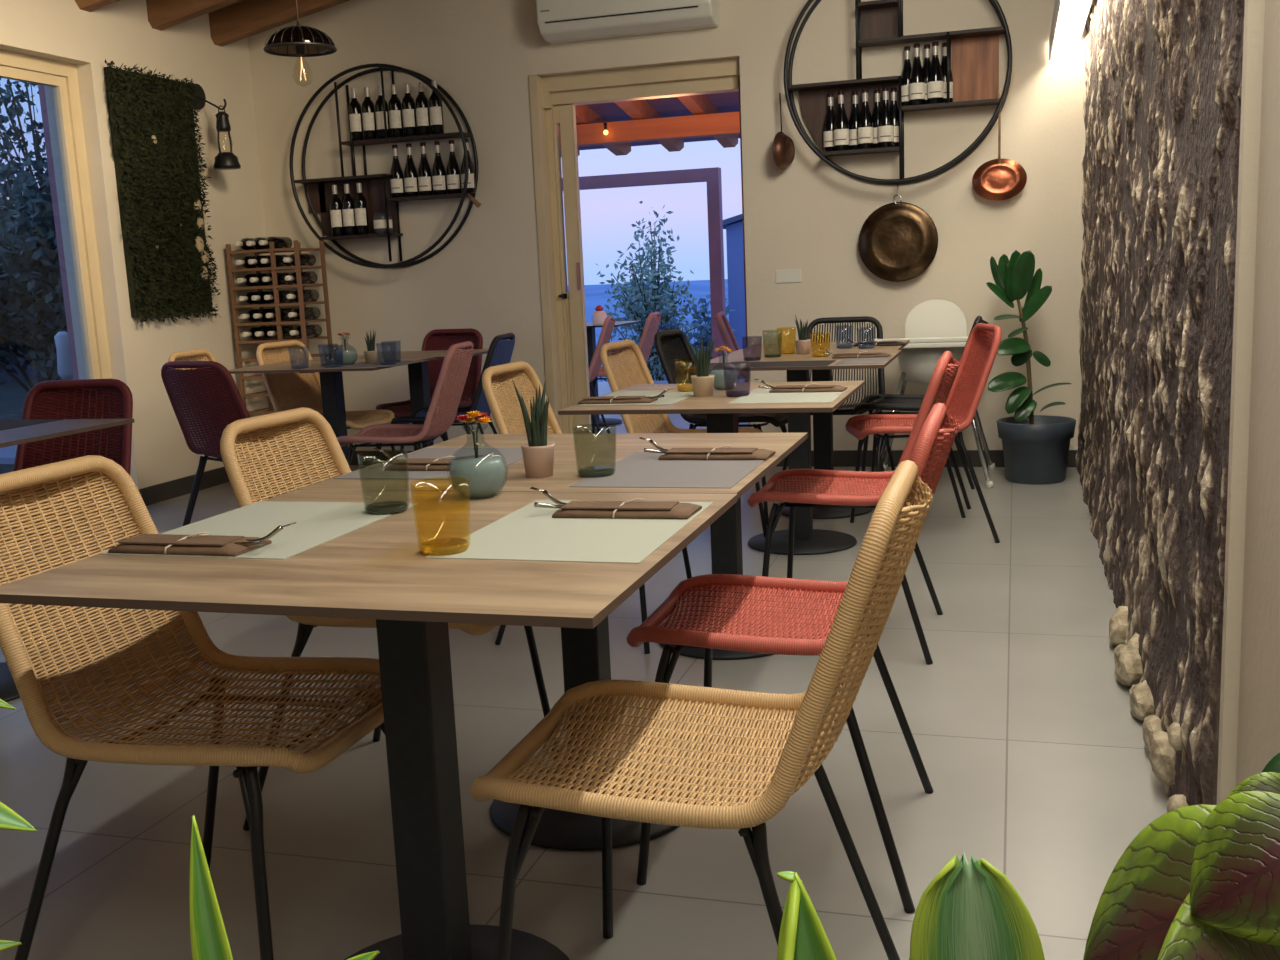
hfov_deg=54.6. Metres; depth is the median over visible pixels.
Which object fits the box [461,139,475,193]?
wine bottle
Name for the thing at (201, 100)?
hook
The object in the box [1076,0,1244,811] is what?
stone wall
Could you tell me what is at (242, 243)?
wine bottle
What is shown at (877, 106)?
wine bottle
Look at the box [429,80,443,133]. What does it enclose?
wine bottle
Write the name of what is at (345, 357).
bud vase
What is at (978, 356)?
woven chair
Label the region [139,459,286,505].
baseboard
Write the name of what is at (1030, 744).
floor
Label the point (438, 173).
wine bottle
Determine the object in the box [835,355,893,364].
placemat
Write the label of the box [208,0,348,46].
ceiling beam
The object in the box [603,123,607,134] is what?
string light
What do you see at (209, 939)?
lily
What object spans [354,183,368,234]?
wine bottle
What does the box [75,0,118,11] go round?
ceiling beam
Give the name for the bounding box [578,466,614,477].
tumbler
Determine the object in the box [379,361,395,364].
tumbler
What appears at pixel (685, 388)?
tumbler
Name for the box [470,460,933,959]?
woven chair
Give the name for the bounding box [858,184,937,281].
round pan
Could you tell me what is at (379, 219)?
jar
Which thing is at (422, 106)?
wine bottle
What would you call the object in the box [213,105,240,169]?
wall lantern
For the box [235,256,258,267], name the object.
wine bottle
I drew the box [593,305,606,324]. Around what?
lantern
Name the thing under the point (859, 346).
tumbler
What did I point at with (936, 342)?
tray
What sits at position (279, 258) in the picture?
wine bottle
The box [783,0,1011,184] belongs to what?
round wall shelf
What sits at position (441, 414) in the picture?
woven chair
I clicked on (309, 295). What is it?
wine bottle
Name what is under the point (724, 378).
bud vase
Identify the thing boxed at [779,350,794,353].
tumbler
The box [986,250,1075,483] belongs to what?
rubber plant
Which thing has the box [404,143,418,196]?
wine bottle
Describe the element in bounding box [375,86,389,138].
wine bottle
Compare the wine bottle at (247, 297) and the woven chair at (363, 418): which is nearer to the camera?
the woven chair at (363, 418)
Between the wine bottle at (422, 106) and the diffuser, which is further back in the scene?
the wine bottle at (422, 106)
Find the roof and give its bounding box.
[559,91,739,157]
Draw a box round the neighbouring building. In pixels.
[723,214,745,378]
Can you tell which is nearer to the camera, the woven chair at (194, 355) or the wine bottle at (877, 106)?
the woven chair at (194, 355)
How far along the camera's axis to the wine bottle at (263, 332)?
7.36 m
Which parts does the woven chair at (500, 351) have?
leg, seat, seat frame, leg, leg, backrest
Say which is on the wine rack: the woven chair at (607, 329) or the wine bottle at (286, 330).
the wine bottle at (286, 330)
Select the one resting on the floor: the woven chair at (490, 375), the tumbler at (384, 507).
the woven chair at (490, 375)
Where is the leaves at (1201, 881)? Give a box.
[1083,753,1279,959]
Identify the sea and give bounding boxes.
[568,279,728,381]
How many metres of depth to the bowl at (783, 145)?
6.59 m
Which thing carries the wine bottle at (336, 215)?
on the round wall shelf at (376, 191)
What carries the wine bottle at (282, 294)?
on the wine rack
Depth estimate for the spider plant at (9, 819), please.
0.80 m
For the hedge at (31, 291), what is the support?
on the ground
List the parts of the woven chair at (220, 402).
leg, backrest, seat, seat frame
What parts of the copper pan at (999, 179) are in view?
handle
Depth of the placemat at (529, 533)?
1.77 m
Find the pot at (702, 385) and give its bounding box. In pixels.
[691,375,714,396]
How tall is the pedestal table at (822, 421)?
0.750 m
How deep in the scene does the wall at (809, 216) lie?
6.83 m
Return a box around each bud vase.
[335,332,356,364]
[449,411,505,497]
[710,346,737,388]
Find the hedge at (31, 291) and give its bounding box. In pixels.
[0,160,67,392]
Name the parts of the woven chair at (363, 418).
backrest, seat, leg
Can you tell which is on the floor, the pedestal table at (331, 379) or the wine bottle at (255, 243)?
the pedestal table at (331, 379)
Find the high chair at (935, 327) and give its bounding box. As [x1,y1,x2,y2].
[872,299,994,487]
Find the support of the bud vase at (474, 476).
on the pedestal table at (379, 570)
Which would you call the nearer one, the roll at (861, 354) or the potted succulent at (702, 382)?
the potted succulent at (702, 382)
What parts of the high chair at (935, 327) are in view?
leg, leg, backrest, leg, leg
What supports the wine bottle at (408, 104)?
on the round wall shelf at (376, 191)
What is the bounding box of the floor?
[0,465,1168,959]
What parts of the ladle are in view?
handle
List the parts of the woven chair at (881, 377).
leg, backrest, seat, leg, leg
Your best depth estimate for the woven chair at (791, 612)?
2.39 m
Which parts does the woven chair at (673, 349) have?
backrest, leg, seat frame, seat, leg, leg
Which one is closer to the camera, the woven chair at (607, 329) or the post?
the post
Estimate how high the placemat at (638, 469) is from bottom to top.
0.001 m
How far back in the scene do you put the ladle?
6.60 m
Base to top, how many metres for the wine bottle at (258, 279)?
0.072 m
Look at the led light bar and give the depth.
5.60 m
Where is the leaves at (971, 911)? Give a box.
[777,851,1044,959]
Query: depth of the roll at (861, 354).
4.85 m
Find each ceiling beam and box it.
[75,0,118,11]
[146,0,241,30]
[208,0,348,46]
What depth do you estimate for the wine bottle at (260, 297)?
7.33 m
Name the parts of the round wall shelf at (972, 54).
wood panel, wood panel, wood panel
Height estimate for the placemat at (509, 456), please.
0.001 m
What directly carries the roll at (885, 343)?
on the pedestal table at (822, 421)
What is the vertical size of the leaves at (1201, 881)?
0.471 m
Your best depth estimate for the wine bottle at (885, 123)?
6.42 m
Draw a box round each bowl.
[773,132,794,169]
[972,159,1026,200]
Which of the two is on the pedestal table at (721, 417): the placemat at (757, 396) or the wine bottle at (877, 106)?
the placemat at (757, 396)
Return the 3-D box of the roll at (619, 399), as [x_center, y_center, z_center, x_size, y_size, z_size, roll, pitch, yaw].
[-0.039,-0.243,3.575,0.275,0.037,0.090,0,10,14]
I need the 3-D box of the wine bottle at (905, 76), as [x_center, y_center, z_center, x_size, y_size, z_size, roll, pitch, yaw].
[1.386,-2.088,6.428,0.080,0.305,0.081,0,10,17]
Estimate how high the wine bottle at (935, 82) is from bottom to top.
0.305 m
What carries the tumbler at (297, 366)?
on the pedestal table at (331, 379)
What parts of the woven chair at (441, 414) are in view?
leg, leg, seat, seat frame, leg, leg, backrest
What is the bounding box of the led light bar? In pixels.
[1049,0,1091,59]
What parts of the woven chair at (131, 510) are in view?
leg, backrest, leg, seat, seat frame, leg, leg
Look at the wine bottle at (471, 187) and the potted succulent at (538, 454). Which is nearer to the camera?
the potted succulent at (538, 454)
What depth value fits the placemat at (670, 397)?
3.70 m
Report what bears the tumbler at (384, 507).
on the placemat at (317, 523)
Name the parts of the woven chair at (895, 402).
leg, leg, seat, seat frame, leg, leg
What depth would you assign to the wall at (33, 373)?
18.00 m
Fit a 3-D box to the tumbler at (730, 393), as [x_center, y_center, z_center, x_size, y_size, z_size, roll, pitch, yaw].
[0.283,-0.293,3.610,0.082,0.098,0.082,0,10,17]
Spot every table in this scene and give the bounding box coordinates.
[0,419,134,701]
[0,490,737,959]
[228,357,436,476]
[297,433,807,849]
[357,349,488,450]
[558,381,864,659]
[586,321,641,425]
[683,350,901,554]
[728,340,909,518]
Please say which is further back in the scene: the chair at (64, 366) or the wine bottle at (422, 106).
the chair at (64, 366)
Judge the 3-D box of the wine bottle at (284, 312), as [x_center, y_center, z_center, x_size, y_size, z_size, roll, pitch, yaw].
[-2.139,-0.985,7.386,0.074,0.072,0.279,0,10,17]
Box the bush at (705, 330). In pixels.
[665,294,745,378]
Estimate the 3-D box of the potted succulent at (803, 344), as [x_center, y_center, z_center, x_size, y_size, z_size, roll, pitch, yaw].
[0.681,-0.611,5.187,0.069,0.168,0.069,0,10,17]
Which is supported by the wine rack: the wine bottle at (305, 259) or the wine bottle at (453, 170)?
the wine bottle at (305, 259)
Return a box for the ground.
[0,379,748,463]
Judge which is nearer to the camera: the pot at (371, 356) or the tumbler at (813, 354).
the tumbler at (813, 354)
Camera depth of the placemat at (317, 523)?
1.96 m
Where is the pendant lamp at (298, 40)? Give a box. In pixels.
[263,0,336,80]
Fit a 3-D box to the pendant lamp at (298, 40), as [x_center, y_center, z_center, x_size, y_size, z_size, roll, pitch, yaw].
[-1.496,-2.196,5.359,0.312,0.955,0.312,0,10,17]
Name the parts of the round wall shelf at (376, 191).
panel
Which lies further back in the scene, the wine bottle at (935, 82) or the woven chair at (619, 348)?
the wine bottle at (935, 82)
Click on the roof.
(670, 122)
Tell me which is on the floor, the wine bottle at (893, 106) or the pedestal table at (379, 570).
the pedestal table at (379, 570)
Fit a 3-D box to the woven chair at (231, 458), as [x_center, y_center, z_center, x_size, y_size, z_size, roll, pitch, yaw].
[-0.545,0.278,2.700,0.605,0.853,0.528,1,10,20]
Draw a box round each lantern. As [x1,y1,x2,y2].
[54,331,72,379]
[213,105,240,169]
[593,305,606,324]
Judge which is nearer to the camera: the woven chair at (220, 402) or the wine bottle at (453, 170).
the woven chair at (220, 402)
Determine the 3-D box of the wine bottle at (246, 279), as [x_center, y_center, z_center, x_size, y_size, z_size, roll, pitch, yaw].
[-2.311,-1.193,7.400,0.074,0.072,0.279,0,10,17]
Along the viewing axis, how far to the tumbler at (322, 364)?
5.79 m
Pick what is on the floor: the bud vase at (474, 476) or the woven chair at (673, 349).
the woven chair at (673, 349)
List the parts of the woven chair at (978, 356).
leg, leg, seat, seat frame, leg, backrest, leg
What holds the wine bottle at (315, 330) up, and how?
on the wine rack
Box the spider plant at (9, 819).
[0,699,379,959]
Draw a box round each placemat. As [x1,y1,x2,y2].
[0,419,63,429]
[99,501,417,558]
[334,360,428,367]
[334,448,522,479]
[425,500,712,563]
[569,452,764,487]
[577,390,693,405]
[685,360,835,368]
[727,388,848,403]
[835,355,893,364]
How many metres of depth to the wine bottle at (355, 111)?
7.29 m
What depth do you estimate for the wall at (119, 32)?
6.68 m
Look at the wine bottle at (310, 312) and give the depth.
7.35 m
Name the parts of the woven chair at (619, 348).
backrest, seat, leg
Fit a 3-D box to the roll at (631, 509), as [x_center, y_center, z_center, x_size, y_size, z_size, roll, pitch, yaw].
[-0.046,0.033,1.929,0.275,0.037,0.090,0,10,16]
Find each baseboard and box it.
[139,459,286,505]
[295,450,1076,466]
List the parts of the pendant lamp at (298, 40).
cord, lamp shade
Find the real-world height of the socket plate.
0.070 m
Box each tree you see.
[0,78,70,379]
[592,201,735,381]
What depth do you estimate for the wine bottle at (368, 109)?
7.26 m
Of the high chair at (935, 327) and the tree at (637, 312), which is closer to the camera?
the high chair at (935, 327)
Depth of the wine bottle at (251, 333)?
7.39 m
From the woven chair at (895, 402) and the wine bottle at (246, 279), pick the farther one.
the wine bottle at (246, 279)
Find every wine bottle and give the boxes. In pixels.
[233,238,256,249]
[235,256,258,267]
[237,274,259,285]
[239,291,262,303]
[240,309,262,321]
[242,326,270,339]
[246,237,268,248]
[248,255,269,267]
[250,273,271,285]
[251,291,272,303]
[253,308,274,320]
[255,325,282,338]
[259,237,291,248]
[260,255,292,266]
[262,272,293,284]
[264,290,294,302]
[266,308,295,320]
[267,325,297,337]
[283,254,315,265]
[285,271,317,283]
[286,289,318,301]
[288,307,320,319]
[290,324,321,337]
[329,185,344,235]
[342,184,356,235]
[349,88,363,140]
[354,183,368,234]
[362,87,376,139]
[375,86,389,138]
[389,84,403,137]
[390,145,404,197]
[402,83,416,135]
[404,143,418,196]
[415,82,430,134]
[418,142,432,195]
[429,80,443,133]
[432,141,446,194]
[447,140,461,193]
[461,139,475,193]
[823,93,835,151]
[834,91,848,150]
[849,91,859,149]
[858,88,873,148]
[872,89,880,147]
[878,87,893,147]
[890,88,898,146]
[901,46,911,105]
[909,43,924,104]
[922,44,930,103]
[927,42,943,103]
[941,43,952,102]
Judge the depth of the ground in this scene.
9.30 m
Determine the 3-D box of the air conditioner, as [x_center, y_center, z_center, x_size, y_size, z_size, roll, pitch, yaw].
[-0.072,-2.578,6.726,0.980,0.290,0.214,0,10,17]
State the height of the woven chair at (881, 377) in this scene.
0.853 m
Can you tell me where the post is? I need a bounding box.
[38,84,78,379]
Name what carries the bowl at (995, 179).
on the copper pan at (999, 179)
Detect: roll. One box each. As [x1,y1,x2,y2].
[108,522,295,555]
[373,448,453,470]
[530,487,701,518]
[577,387,674,403]
[639,437,775,459]
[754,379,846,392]
[820,348,890,357]
[844,338,904,345]
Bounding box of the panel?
[104,59,221,323]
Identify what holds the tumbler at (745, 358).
on the pedestal table at (808, 540)
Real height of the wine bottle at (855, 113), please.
0.305 m
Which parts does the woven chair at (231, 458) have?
leg, backrest, seat frame, leg, leg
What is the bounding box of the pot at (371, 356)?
[363,350,378,363]
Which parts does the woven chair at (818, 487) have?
leg, leg, seat, seat frame, leg, leg, backrest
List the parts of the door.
frame, lock plate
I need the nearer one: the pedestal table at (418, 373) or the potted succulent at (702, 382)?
the potted succulent at (702, 382)
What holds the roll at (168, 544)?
on the placemat at (317, 523)
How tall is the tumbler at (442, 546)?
0.098 m
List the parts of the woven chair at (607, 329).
leg, leg, backrest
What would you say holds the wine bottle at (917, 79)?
on the round wall shelf at (972, 54)
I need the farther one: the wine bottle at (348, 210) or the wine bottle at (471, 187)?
the wine bottle at (348, 210)
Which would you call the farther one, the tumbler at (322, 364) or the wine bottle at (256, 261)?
the wine bottle at (256, 261)
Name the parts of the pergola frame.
rail, post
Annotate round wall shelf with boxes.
[289,63,480,267]
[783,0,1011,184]
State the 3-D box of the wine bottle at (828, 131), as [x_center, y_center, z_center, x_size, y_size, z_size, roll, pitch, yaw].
[1.012,-1.893,6.577,0.080,0.305,0.081,0,10,17]
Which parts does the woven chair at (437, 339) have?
seat, backrest, leg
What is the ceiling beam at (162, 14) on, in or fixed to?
attached to the ceiling
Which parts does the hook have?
hook arm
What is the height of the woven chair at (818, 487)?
0.853 m
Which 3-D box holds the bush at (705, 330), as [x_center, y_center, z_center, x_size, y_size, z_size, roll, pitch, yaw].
[0.719,-1.098,13.588,0.985,1.848,0.758,-7,11,-26]
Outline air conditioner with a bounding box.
[536,0,719,43]
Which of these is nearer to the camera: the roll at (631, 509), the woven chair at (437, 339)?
the roll at (631, 509)
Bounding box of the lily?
[189,815,232,959]
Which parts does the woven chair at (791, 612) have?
leg, seat frame, leg, seat, leg, leg, backrest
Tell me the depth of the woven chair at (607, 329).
7.79 m
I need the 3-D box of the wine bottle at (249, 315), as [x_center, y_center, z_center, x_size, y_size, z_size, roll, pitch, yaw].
[-2.302,-0.986,7.435,0.074,0.072,0.279,0,10,17]
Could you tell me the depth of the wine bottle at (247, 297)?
7.35 m
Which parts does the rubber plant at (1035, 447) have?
stem, pot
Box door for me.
[529,55,749,433]
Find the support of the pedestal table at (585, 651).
on the floor
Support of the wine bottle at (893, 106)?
on the round wall shelf at (972, 54)
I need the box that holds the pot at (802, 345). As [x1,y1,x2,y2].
[795,339,810,354]
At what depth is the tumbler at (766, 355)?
5.07 m
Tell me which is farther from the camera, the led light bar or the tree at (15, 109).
the tree at (15, 109)
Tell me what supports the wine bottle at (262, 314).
on the wine rack
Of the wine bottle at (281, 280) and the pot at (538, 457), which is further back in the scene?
the wine bottle at (281, 280)
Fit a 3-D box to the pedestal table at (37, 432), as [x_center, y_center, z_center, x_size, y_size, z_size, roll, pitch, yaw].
[-1.976,0.244,3.576,0.750,0.750,0.730,0,10,17]
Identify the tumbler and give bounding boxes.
[292,365,308,368]
[321,362,337,365]
[326,364,342,367]
[365,501,407,514]
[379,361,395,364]
[384,359,400,361]
[420,538,468,555]
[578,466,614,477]
[678,386,692,391]
[726,391,749,396]
[744,357,760,360]
[765,354,780,356]
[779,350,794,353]
[812,353,828,356]
[837,345,851,347]
[858,345,873,348]
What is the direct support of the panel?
attached to the wall at (119, 32)
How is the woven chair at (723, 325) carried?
on the ground
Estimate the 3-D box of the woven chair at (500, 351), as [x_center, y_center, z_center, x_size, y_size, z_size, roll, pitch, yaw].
[-0.901,-0.292,6.187,0.605,0.853,0.528,-1,10,10]
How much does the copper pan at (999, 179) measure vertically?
0.545 m
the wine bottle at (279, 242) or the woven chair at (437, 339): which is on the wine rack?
the wine bottle at (279, 242)
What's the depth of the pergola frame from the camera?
12.08 m
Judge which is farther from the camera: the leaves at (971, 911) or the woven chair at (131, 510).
the woven chair at (131, 510)
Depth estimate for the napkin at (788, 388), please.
3.64 m
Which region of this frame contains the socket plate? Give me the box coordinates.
[776,269,800,282]
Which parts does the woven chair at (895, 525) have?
leg, leg, seat frame, seat, leg, leg, backrest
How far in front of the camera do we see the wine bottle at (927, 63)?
6.37 m
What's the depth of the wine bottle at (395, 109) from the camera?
7.21 m
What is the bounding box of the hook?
[191,84,226,110]
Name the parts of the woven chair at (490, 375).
leg, backrest, leg, leg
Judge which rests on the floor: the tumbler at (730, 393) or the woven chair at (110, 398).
the woven chair at (110, 398)
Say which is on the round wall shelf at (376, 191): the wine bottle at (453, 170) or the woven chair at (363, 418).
the wine bottle at (453, 170)
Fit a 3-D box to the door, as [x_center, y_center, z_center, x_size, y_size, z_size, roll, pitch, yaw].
[0.044,-1.216,7.205,1.221,2.249,0.312,0,10,17]
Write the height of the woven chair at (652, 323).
0.853 m
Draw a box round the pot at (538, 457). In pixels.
[521,442,554,477]
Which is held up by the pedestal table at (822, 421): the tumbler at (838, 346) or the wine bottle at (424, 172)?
the tumbler at (838, 346)
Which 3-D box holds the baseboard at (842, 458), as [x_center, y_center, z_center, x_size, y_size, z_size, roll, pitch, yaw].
[0.052,-0.127,7.240,4.810,0.090,0.015,0,10,17]
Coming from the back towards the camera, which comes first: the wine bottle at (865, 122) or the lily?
the wine bottle at (865, 122)
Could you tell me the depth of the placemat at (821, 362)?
4.72 m
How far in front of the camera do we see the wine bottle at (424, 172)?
7.23 m
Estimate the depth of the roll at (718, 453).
2.44 m
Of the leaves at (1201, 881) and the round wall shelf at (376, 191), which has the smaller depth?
the leaves at (1201, 881)
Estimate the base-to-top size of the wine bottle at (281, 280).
0.072 m
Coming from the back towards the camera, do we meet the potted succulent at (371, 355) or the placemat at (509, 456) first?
the potted succulent at (371, 355)
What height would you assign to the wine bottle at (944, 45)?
0.305 m
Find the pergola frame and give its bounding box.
[562,167,725,358]
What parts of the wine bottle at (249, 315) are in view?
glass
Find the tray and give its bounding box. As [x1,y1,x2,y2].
[872,336,967,348]
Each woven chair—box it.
[0,378,172,666]
[0,455,384,959]
[161,361,322,525]
[168,349,321,523]
[220,407,558,830]
[256,340,396,497]
[337,341,472,465]
[375,328,483,463]
[391,333,514,455]
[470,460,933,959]
[482,361,695,653]
[589,316,615,433]
[592,311,661,433]
[600,340,766,536]
[626,403,958,913]
[654,329,788,525]
[714,311,746,423]
[748,351,959,664]
[782,316,894,471]
[845,323,1001,542]
[853,316,987,508]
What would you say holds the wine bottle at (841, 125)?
on the round wall shelf at (972, 54)
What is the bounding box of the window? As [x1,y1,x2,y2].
[0,49,111,508]
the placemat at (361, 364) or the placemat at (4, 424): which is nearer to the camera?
the placemat at (4, 424)
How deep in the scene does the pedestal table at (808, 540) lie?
4.96 m
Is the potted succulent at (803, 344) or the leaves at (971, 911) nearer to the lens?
the leaves at (971, 911)
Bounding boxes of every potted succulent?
[363,329,378,363]
[512,378,554,477]
[687,336,714,396]
[795,315,810,354]
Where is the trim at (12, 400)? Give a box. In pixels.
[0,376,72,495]
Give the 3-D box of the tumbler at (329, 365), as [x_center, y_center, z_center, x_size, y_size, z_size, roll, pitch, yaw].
[-1.404,-0.567,5.679,0.092,0.100,0.092,0,10,17]
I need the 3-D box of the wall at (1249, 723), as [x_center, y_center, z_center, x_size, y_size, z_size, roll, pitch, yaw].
[1.097,-1.336,1.742,0.423,4.200,9.370,0,10,17]
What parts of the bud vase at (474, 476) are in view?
flower, flower, flower, flower, flower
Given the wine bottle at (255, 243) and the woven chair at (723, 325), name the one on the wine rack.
the wine bottle at (255, 243)
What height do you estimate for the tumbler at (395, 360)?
0.100 m
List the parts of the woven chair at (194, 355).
backrest, leg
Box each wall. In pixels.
[0,0,280,489]
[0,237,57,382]
[248,0,1085,450]
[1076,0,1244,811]
[1217,0,1279,804]
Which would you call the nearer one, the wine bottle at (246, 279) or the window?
the window
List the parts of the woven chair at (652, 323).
leg, backrest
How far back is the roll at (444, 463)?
2.47 m
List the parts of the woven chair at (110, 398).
seat, backrest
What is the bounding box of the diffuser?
[1059,0,1078,47]
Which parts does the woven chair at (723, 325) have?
backrest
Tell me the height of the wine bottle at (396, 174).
0.305 m
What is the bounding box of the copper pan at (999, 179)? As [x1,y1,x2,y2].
[972,90,1026,200]
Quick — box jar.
[373,213,392,233]
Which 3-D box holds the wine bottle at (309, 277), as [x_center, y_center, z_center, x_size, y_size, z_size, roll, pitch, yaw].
[-2.005,-1.191,7.308,0.074,0.072,0.279,0,10,17]
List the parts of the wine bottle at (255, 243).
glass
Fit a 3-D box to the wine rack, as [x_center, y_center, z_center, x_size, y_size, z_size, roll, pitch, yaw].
[-2.125,-0.721,7.439,0.470,1.385,0.302,0,10,17]
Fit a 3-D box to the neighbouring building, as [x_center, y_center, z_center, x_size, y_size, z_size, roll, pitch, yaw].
[3.673,-1.760,17.128,4.100,5.720,5.200,0,10,17]
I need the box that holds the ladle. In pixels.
[773,93,794,169]
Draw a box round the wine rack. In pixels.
[226,240,333,477]
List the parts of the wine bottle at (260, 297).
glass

